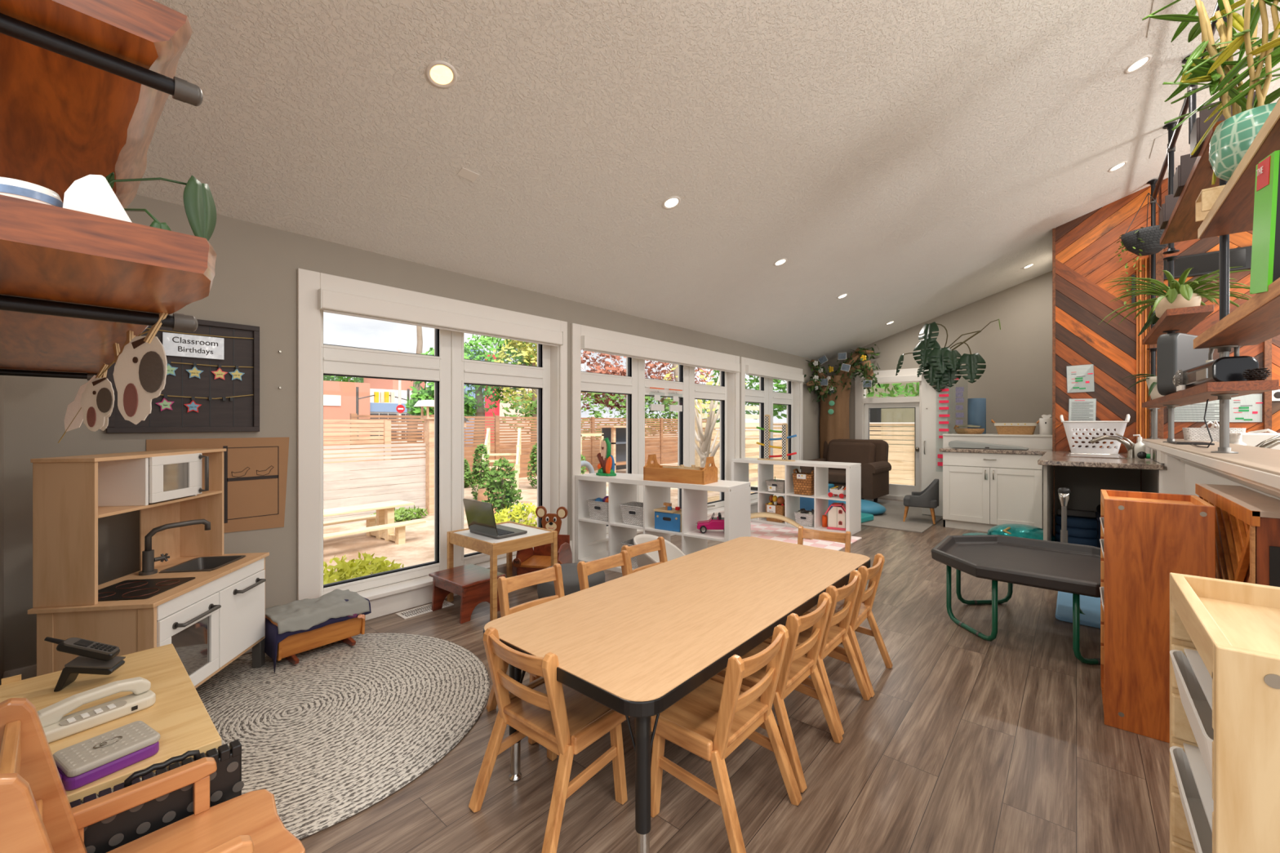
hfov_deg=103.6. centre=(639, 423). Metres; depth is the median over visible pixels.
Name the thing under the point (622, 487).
cube shelf
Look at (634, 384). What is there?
window
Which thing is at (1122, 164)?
ceiling lamp
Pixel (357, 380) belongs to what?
street tree
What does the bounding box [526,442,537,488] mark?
shrub
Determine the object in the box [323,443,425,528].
wooden fence
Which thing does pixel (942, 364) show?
monstera plant
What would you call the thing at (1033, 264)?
ceiling lamp
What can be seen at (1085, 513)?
floor cushion
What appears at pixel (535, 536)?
table
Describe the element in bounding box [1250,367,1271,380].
pine cone
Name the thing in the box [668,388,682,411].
pouch
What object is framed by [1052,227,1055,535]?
trim
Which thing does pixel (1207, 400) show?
power cable
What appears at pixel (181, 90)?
bracket
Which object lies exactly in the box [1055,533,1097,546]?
floor cushion
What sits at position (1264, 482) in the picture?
trim
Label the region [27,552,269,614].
countertop
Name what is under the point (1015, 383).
wall
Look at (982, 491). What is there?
base cabinet
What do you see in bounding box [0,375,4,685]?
wall
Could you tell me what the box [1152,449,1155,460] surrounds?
switch plate
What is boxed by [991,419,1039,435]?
basket
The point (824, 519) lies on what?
cup
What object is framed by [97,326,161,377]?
twine line
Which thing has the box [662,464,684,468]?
tool
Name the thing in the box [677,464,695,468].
tool
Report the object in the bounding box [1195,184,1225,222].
wooden holder
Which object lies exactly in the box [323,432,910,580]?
ground
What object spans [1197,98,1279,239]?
shelf
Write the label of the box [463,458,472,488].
shrub
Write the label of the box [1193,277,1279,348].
shelf
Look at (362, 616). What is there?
doll
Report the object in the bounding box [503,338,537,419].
tree
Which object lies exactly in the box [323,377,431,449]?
brick building
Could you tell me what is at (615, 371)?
maple
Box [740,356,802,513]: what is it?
window
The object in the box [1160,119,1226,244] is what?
shelf
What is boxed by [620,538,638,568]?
storage basket
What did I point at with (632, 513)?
storage basket
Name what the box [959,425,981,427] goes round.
cloth
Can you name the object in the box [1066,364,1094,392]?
notice
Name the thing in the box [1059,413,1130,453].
laundry basket
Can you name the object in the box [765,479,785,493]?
storage basket
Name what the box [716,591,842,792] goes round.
dining chair
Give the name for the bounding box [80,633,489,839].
braided rug
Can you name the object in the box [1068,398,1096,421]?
notice
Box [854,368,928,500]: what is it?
door
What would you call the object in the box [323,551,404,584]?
shrub
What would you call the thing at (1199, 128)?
box
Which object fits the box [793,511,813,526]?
storage basket
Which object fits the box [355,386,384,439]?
traffic signal
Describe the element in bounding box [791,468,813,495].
wicker basket
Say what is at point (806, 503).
foam block
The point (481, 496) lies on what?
tree stump
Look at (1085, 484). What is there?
wall niche
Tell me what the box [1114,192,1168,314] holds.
hanging basket
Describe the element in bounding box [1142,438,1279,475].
countertop
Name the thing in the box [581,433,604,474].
frame
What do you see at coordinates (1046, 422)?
canister
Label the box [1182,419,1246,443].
laundry basket
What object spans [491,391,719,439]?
hedge
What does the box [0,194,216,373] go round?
shelf
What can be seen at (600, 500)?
ball
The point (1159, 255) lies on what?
trim
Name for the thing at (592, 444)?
wooden fence
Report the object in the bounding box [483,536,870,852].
table
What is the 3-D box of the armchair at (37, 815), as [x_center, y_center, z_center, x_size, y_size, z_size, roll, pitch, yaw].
[-0.879,0.849,0.887,0.369,0.747,0.435,0,0,41]
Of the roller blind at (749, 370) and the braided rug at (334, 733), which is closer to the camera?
the braided rug at (334, 733)
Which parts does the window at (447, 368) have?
sash, sash, frame, sash, sash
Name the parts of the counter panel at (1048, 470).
panel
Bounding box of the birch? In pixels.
[663,363,746,467]
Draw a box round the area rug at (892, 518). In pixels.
[861,498,942,533]
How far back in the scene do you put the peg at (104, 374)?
1.58 m
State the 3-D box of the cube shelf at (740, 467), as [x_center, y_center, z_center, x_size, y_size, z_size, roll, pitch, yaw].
[1.841,0.835,6.073,1.465,0.770,0.391,0,0,41]
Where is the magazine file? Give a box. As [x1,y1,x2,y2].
[62,174,132,222]
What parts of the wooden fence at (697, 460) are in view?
post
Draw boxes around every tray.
[931,534,1100,597]
[953,425,984,434]
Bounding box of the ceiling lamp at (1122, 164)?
[1107,160,1127,172]
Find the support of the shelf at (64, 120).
attached to the wall at (2, 377)
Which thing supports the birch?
on the patio
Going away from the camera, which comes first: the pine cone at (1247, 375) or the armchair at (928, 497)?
the pine cone at (1247, 375)
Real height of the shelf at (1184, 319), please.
0.045 m
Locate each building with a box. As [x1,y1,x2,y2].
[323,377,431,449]
[428,347,532,446]
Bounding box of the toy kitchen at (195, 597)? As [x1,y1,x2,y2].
[27,448,269,688]
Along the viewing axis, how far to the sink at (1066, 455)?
4.49 m
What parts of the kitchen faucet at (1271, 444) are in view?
spout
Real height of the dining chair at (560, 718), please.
0.572 m
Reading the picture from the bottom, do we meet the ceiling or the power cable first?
the power cable
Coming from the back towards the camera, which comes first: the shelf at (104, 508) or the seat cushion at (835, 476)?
the seat cushion at (835, 476)
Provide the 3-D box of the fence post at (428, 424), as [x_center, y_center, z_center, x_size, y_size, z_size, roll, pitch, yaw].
[-3.656,0.745,8.835,0.180,1.650,0.180,0,0,41]
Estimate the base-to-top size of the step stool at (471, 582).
0.240 m
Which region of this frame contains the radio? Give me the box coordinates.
[1173,345,1258,389]
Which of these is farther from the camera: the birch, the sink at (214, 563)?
the birch
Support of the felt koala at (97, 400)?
hanging from the twine line
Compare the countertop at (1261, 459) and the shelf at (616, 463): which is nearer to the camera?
the countertop at (1261, 459)
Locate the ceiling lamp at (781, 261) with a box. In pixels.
[773,257,787,266]
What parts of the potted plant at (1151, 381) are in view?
pot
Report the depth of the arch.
5.40 m
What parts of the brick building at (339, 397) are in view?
blue panel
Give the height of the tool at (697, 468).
0.031 m
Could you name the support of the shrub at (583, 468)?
on the ground
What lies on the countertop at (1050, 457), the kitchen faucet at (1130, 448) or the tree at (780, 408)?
the kitchen faucet at (1130, 448)
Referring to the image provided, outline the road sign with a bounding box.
[395,404,404,413]
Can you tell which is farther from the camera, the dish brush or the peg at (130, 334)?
the dish brush
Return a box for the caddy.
[643,453,717,484]
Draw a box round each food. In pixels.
[768,494,773,502]
[772,495,777,502]
[777,497,784,505]
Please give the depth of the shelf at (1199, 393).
2.42 m
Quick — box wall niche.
[1054,465,1140,536]
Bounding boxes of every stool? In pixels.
[428,563,505,623]
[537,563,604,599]
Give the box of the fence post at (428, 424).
[424,419,434,514]
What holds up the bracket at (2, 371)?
attached to the wall at (2, 377)
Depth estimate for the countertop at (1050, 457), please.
4.13 m
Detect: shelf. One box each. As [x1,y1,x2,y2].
[0,0,192,208]
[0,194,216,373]
[97,490,222,518]
[574,472,751,573]
[614,461,626,465]
[731,457,861,535]
[1099,489,1215,743]
[1142,304,1213,344]
[1142,379,1279,407]
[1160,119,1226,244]
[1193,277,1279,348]
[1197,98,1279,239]
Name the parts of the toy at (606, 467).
plate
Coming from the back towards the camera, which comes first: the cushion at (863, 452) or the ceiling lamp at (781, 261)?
the cushion at (863, 452)
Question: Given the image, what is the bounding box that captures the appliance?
[1230,428,1279,449]
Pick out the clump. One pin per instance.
(408, 514)
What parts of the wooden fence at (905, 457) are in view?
cap rail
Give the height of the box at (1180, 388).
0.030 m
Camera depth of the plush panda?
4.35 m
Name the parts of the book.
green frame, red panel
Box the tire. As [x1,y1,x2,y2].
[581,460,594,473]
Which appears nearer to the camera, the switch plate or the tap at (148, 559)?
the tap at (148, 559)
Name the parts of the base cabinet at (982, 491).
door, drawer, door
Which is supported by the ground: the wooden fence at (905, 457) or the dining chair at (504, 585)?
the wooden fence at (905, 457)
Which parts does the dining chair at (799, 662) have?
seat rail, seat, seat rail, post, leg, post, leg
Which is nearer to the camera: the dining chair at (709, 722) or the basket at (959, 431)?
the dining chair at (709, 722)
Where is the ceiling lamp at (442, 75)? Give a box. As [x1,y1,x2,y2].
[425,60,457,88]
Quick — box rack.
[750,486,757,490]
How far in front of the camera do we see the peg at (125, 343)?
1.06 m
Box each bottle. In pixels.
[1133,434,1145,458]
[1232,431,1246,445]
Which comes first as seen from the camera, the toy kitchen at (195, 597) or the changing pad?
the toy kitchen at (195, 597)
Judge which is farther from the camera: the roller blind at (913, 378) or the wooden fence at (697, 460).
the wooden fence at (697, 460)
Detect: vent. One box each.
[395,600,453,619]
[457,167,479,181]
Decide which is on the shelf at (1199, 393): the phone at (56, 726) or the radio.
the radio
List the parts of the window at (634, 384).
sash, sash, frame, sash, sash, sash, sash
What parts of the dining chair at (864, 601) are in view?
seat, post, leg, post, leg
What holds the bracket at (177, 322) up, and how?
attached to the wall at (2, 377)
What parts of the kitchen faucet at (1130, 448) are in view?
spout, lever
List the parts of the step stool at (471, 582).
leg panel, leg panel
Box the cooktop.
[97,577,195,601]
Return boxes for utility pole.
[398,349,401,442]
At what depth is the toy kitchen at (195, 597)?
2.01 m
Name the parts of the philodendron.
stem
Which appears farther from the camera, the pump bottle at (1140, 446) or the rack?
the rack
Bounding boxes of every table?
[0,644,221,802]
[323,500,426,544]
[447,520,557,621]
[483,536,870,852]
[931,534,1100,664]
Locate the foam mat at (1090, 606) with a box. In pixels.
[1055,591,1100,628]
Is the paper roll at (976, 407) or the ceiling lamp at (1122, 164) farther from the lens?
the paper roll at (976, 407)
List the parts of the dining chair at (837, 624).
seat rail, seat, post, leg, post, leg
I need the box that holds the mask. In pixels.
[112,334,167,424]
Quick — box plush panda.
[1096,504,1100,514]
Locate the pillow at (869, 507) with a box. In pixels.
[833,499,886,515]
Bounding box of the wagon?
[827,485,845,497]
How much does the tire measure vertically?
0.443 m
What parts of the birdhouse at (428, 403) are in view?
post, post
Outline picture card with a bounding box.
[1271,389,1279,400]
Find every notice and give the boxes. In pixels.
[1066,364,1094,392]
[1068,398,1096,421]
[1173,400,1219,422]
[1229,393,1262,422]
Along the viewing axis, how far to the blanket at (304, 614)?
2.64 m
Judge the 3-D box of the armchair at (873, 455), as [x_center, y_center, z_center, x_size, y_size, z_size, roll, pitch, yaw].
[3.243,0.730,7.911,1.152,0.957,0.963,0,0,43]
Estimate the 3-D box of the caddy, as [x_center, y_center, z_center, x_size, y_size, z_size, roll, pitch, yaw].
[0.315,0.350,3.958,0.540,0.200,0.230,0,0,35]
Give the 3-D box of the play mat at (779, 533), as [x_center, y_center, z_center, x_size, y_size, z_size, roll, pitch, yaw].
[1.490,1.212,5.511,1.530,0.013,0.880,0,0,41]
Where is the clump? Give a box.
[370,504,428,522]
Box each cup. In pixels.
[822,515,827,527]
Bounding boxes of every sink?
[158,555,245,573]
[1062,453,1128,458]
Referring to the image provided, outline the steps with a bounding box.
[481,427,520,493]
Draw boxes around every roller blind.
[318,288,563,346]
[580,335,740,373]
[745,364,804,382]
[859,374,921,384]
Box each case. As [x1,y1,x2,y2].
[53,720,160,791]
[1156,332,1208,395]
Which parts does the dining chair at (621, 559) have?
post, post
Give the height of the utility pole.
5.200 m
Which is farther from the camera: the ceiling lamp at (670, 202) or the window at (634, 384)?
the window at (634, 384)
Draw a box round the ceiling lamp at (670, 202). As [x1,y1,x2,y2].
[662,195,680,208]
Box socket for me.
[131,705,137,711]
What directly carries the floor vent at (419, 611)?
in the floor
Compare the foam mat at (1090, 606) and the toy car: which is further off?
the toy car
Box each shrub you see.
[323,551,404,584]
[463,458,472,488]
[469,444,490,501]
[481,457,524,523]
[493,502,537,527]
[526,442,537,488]
[581,454,586,474]
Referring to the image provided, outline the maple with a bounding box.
[521,342,715,412]
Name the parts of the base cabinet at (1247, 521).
rail, panel, panel, rail, panel, post, panel, metal plate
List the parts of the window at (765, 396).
sash, sash, frame, sash, sash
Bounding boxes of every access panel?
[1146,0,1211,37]
[1149,118,1196,158]
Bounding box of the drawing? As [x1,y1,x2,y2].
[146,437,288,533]
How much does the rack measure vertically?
0.013 m
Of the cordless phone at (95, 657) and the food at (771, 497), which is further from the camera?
the food at (771, 497)
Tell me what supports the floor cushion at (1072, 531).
on the floor cushion at (1091, 542)
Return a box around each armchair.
[0,697,305,852]
[800,439,891,502]
[902,479,938,524]
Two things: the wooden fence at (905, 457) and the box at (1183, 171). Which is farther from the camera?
the wooden fence at (905, 457)
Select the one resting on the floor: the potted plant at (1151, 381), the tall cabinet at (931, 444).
the tall cabinet at (931, 444)
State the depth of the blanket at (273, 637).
2.50 m
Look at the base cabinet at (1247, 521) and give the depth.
1.77 m
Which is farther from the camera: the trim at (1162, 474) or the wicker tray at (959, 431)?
the wicker tray at (959, 431)
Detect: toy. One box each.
[595,437,616,476]
[756,414,796,461]
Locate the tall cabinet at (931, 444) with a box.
[921,373,955,516]
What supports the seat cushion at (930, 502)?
on the armchair at (928, 497)
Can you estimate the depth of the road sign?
24.54 m
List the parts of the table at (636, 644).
leg, leg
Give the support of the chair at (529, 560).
on the floor
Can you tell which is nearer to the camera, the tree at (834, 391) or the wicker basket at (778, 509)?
the wicker basket at (778, 509)
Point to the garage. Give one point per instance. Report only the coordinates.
(885, 415)
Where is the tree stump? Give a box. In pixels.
[477,488,504,512]
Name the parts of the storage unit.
rail, panel, panel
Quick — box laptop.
[462,498,527,538]
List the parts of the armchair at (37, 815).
post, post, armrest, seat, armrest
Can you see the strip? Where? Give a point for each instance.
(960, 389)
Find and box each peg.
[95,363,108,377]
[101,369,107,377]
[112,342,119,363]
[115,335,135,362]
[126,329,133,344]
[142,312,168,343]
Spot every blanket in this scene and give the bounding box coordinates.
[264,596,371,673]
[265,589,369,634]
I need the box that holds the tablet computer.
[1168,440,1214,444]
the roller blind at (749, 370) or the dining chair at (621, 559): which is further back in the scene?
the roller blind at (749, 370)
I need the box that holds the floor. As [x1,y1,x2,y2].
[239,497,1169,852]
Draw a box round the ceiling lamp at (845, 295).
[836,293,848,298]
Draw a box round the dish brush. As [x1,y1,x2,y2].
[1137,451,1150,458]
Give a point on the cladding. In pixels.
(1086, 245)
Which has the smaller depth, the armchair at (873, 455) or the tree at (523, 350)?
the armchair at (873, 455)
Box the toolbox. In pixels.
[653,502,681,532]
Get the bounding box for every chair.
[468,626,630,852]
[486,563,564,744]
[512,506,572,575]
[577,550,631,591]
[621,536,667,573]
[633,533,684,567]
[650,624,802,852]
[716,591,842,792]
[768,569,871,735]
[797,525,851,643]
[804,553,893,697]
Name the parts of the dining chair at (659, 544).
post, post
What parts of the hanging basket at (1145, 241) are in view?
chain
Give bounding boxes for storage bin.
[69,739,244,852]
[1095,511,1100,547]
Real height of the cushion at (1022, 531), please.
0.240 m
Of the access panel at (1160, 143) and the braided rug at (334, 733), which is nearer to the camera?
the braided rug at (334, 733)
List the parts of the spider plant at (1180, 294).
pot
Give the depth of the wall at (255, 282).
2.73 m
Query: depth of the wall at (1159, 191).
5.04 m
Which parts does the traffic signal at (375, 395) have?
arm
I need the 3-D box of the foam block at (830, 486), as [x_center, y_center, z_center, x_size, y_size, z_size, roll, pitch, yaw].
[2.651,1.056,7.561,0.400,0.300,0.400,0,0,41]
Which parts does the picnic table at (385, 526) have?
leg, leg, leg, leg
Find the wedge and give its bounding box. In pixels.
[861,512,873,523]
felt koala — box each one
[80,377,114,431]
[101,410,112,431]
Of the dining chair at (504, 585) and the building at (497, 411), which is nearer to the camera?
the dining chair at (504, 585)
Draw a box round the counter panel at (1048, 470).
[1043,465,1053,541]
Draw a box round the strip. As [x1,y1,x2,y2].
[937,377,964,466]
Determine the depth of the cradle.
2.62 m
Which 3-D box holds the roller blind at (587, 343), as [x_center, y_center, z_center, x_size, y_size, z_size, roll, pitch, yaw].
[0.374,-0.715,5.476,0.072,0.127,2.713,0,0,41]
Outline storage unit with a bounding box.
[1169,572,1279,852]
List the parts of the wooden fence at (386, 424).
post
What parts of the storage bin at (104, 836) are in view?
carry handle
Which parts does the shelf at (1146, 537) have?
panel, rail, panel, panel, rail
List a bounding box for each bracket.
[0,13,203,106]
[0,294,197,332]
[0,368,97,380]
[1131,274,1135,303]
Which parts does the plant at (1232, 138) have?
pot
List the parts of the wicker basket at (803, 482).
ear handle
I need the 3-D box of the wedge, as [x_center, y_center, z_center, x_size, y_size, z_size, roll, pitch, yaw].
[2.563,1.171,6.314,0.600,0.070,0.500,0,0,-39]
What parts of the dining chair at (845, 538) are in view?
post, post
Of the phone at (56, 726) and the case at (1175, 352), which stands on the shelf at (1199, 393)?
the case at (1175, 352)
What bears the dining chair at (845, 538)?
on the floor
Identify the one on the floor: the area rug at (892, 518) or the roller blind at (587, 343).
the area rug at (892, 518)
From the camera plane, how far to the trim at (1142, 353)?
4.93 m
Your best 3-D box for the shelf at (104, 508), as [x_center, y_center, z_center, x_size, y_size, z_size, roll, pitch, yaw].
[-2.104,0.336,2.138,0.190,0.012,0.677,0,0,-9]
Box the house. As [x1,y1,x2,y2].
[824,502,845,530]
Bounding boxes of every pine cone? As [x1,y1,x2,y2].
[1242,368,1257,380]
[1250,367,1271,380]
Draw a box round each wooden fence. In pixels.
[323,419,391,463]
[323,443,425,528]
[350,413,711,488]
[694,399,759,502]
[708,422,914,485]
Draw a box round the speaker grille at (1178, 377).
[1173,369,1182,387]
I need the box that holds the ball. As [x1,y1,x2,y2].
[594,497,603,502]
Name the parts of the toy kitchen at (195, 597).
panel, corner post, panel, panel, tap knob, microwave door, oven door, handle, panel, handle, rail, panel, cupboard door, handle, leg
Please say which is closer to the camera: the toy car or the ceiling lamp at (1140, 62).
the ceiling lamp at (1140, 62)
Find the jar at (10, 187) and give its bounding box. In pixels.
[0,177,62,207]
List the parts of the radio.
carry handle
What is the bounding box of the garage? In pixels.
[866,382,919,471]
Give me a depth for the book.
1.59 m
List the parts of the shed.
post, frame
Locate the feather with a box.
[57,375,96,443]
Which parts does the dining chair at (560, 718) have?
leg, post, seat rail, leg, post, seat, leg, seat rail, leg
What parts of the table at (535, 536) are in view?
leg, leg, panel, leg, leg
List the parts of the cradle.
board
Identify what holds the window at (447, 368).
in the wall at (255, 282)
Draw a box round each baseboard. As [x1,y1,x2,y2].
[0,671,9,684]
[3,540,572,679]
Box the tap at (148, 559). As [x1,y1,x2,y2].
[138,519,210,575]
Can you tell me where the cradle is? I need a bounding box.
[265,614,365,664]
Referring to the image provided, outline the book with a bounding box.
[1249,150,1279,293]
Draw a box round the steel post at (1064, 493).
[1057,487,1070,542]
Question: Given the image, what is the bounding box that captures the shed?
[597,426,648,472]
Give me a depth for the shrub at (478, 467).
10.22 m
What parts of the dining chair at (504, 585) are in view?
leg, post, seat rail, leg, post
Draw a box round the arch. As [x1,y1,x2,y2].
[751,512,812,539]
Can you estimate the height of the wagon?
0.130 m
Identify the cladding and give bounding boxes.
[1055,177,1279,453]
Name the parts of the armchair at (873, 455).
arm, backrest, arm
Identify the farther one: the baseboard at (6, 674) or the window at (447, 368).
the window at (447, 368)
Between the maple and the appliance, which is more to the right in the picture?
the appliance
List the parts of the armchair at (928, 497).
leg, leg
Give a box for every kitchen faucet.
[1089,432,1134,457]
[1255,435,1279,448]
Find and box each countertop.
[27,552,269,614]
[939,446,1163,470]
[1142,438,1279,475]
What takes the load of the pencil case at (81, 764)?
on the side table at (179, 714)
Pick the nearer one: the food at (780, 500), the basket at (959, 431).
the food at (780, 500)
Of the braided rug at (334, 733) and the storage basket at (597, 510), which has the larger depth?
the storage basket at (597, 510)
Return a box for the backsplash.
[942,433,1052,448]
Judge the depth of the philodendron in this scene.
0.94 m
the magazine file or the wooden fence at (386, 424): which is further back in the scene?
the wooden fence at (386, 424)
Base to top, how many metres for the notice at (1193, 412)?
0.212 m
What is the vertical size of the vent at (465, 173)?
0.022 m
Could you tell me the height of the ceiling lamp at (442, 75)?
0.043 m
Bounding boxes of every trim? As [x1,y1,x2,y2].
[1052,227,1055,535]
[1136,257,1149,439]
[1136,439,1279,497]
[1148,248,1163,439]
[1158,469,1167,493]
[1263,337,1271,432]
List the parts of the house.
plate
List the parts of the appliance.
lid handle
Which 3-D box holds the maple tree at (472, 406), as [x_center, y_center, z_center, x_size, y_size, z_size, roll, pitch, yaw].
[-6.157,-1.006,18.801,2.859,5.174,5.077,0,0,45]
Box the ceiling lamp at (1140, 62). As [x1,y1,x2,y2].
[1124,54,1151,73]
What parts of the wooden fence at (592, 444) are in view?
post, post, post, post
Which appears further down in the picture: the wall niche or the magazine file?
the wall niche
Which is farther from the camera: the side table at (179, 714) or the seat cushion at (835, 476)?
the seat cushion at (835, 476)
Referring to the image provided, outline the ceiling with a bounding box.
[136,0,1279,361]
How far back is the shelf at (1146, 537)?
1.97 m
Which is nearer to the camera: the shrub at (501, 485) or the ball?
the ball
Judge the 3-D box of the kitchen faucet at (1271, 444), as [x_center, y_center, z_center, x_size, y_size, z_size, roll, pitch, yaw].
[4.305,0.179,3.362,0.298,0.211,0.056,0,0,36]
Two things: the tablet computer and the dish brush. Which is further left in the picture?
the dish brush
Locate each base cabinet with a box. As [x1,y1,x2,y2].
[942,451,1043,532]
[1195,483,1279,586]
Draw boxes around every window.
[297,268,567,621]
[571,323,739,563]
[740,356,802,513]
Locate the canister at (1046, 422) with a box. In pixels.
[1039,414,1052,435]
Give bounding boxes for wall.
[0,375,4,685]
[4,194,824,671]
[824,271,1052,439]
[1055,186,1279,492]
[1141,453,1279,500]
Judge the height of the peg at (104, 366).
0.064 m
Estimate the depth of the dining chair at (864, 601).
2.43 m
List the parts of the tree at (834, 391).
flower, flower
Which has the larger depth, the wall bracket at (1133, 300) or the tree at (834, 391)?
the tree at (834, 391)
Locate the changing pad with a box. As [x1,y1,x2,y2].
[948,440,1028,449]
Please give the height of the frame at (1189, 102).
2.475 m
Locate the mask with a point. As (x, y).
(140, 370)
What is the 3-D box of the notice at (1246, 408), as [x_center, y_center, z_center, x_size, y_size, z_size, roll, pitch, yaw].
[5.428,-0.140,4.513,0.202,0.262,0.004,0,0,41]
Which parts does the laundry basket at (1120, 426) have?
handle, handle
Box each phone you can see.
[37,676,155,743]
[44,636,125,692]
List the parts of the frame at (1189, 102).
rail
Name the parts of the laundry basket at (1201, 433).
handle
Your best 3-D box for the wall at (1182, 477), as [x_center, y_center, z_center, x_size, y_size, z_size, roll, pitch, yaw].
[3.164,0.703,2.683,0.295,1.035,5.800,0,0,41]
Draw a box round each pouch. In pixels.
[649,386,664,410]
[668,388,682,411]
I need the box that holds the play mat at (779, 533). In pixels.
[751,521,862,551]
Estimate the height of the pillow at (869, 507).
0.200 m
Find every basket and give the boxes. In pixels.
[586,497,608,520]
[619,502,643,525]
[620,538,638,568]
[764,502,785,522]
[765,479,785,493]
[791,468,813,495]
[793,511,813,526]
[955,428,984,434]
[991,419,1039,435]
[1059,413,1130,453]
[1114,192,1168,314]
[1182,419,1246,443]
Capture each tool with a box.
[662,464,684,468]
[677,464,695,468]
[678,466,700,470]
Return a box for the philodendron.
[105,172,216,240]
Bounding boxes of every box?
[1159,194,1179,229]
[1173,153,1197,197]
[1176,385,1185,391]
[1190,91,1256,158]
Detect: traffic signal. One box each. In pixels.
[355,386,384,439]
[384,388,409,438]
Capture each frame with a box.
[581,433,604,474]
[1146,0,1238,453]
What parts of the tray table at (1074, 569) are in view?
leg, leg, leg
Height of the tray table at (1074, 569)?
0.446 m
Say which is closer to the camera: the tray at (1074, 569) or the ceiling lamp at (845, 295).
the tray at (1074, 569)
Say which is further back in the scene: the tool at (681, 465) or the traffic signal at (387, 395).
the traffic signal at (387, 395)
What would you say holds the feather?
hanging from the twine line
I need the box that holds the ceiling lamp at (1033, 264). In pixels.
[1022,262,1034,269]
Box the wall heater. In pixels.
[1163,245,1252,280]
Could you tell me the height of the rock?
0.400 m
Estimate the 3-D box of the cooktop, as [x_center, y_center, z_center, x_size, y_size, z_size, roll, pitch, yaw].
[-1.976,0.648,1.973,0.260,0.004,0.260,0,0,-9]
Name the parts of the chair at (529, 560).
panel, seat, panel, panel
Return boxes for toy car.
[695,512,724,533]
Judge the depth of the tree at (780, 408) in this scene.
15.17 m
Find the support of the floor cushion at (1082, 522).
on the floor cushion at (1072, 531)
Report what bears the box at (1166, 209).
on the shelf at (1181, 225)
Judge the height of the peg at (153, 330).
0.064 m
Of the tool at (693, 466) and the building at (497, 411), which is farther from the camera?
the building at (497, 411)
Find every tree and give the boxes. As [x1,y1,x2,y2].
[323,346,363,382]
[404,333,533,462]
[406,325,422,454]
[493,338,537,448]
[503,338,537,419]
[711,369,786,419]
[804,344,880,458]
[866,382,919,397]
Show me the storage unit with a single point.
(1224, 635)
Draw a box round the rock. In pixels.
[507,503,534,523]
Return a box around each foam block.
[800,491,833,511]
[828,483,834,491]
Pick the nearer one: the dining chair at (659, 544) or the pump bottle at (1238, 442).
the dining chair at (659, 544)
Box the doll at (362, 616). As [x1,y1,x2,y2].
[346,613,364,618]
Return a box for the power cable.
[1191,399,1213,448]
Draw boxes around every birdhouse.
[413,400,434,419]
[463,416,469,426]
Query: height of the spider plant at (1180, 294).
0.396 m
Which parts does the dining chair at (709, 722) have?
leg, seat rail, seat, leg, post, seat rail, post, leg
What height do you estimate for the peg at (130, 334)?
0.062 m
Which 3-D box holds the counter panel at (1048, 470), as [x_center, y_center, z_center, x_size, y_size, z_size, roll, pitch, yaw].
[3.767,0.775,4.634,0.024,0.890,1.562,0,0,41]
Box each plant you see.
[895,318,1000,391]
[1098,266,1251,336]
[1122,373,1163,399]
[1142,0,1279,184]
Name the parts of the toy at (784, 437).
post, post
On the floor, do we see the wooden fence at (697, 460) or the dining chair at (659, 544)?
the dining chair at (659, 544)
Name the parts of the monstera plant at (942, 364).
stem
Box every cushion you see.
[813,469,845,484]
[826,441,875,470]
[903,494,937,508]
[961,524,1057,542]
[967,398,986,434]
[1055,514,1097,528]
[1055,524,1097,538]
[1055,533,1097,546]
[1057,508,1096,518]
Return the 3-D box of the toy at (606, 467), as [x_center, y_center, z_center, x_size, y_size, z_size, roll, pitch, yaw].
[-0.297,0.302,4.386,0.200,0.363,0.120,0,0,35]
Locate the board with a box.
[106,319,259,433]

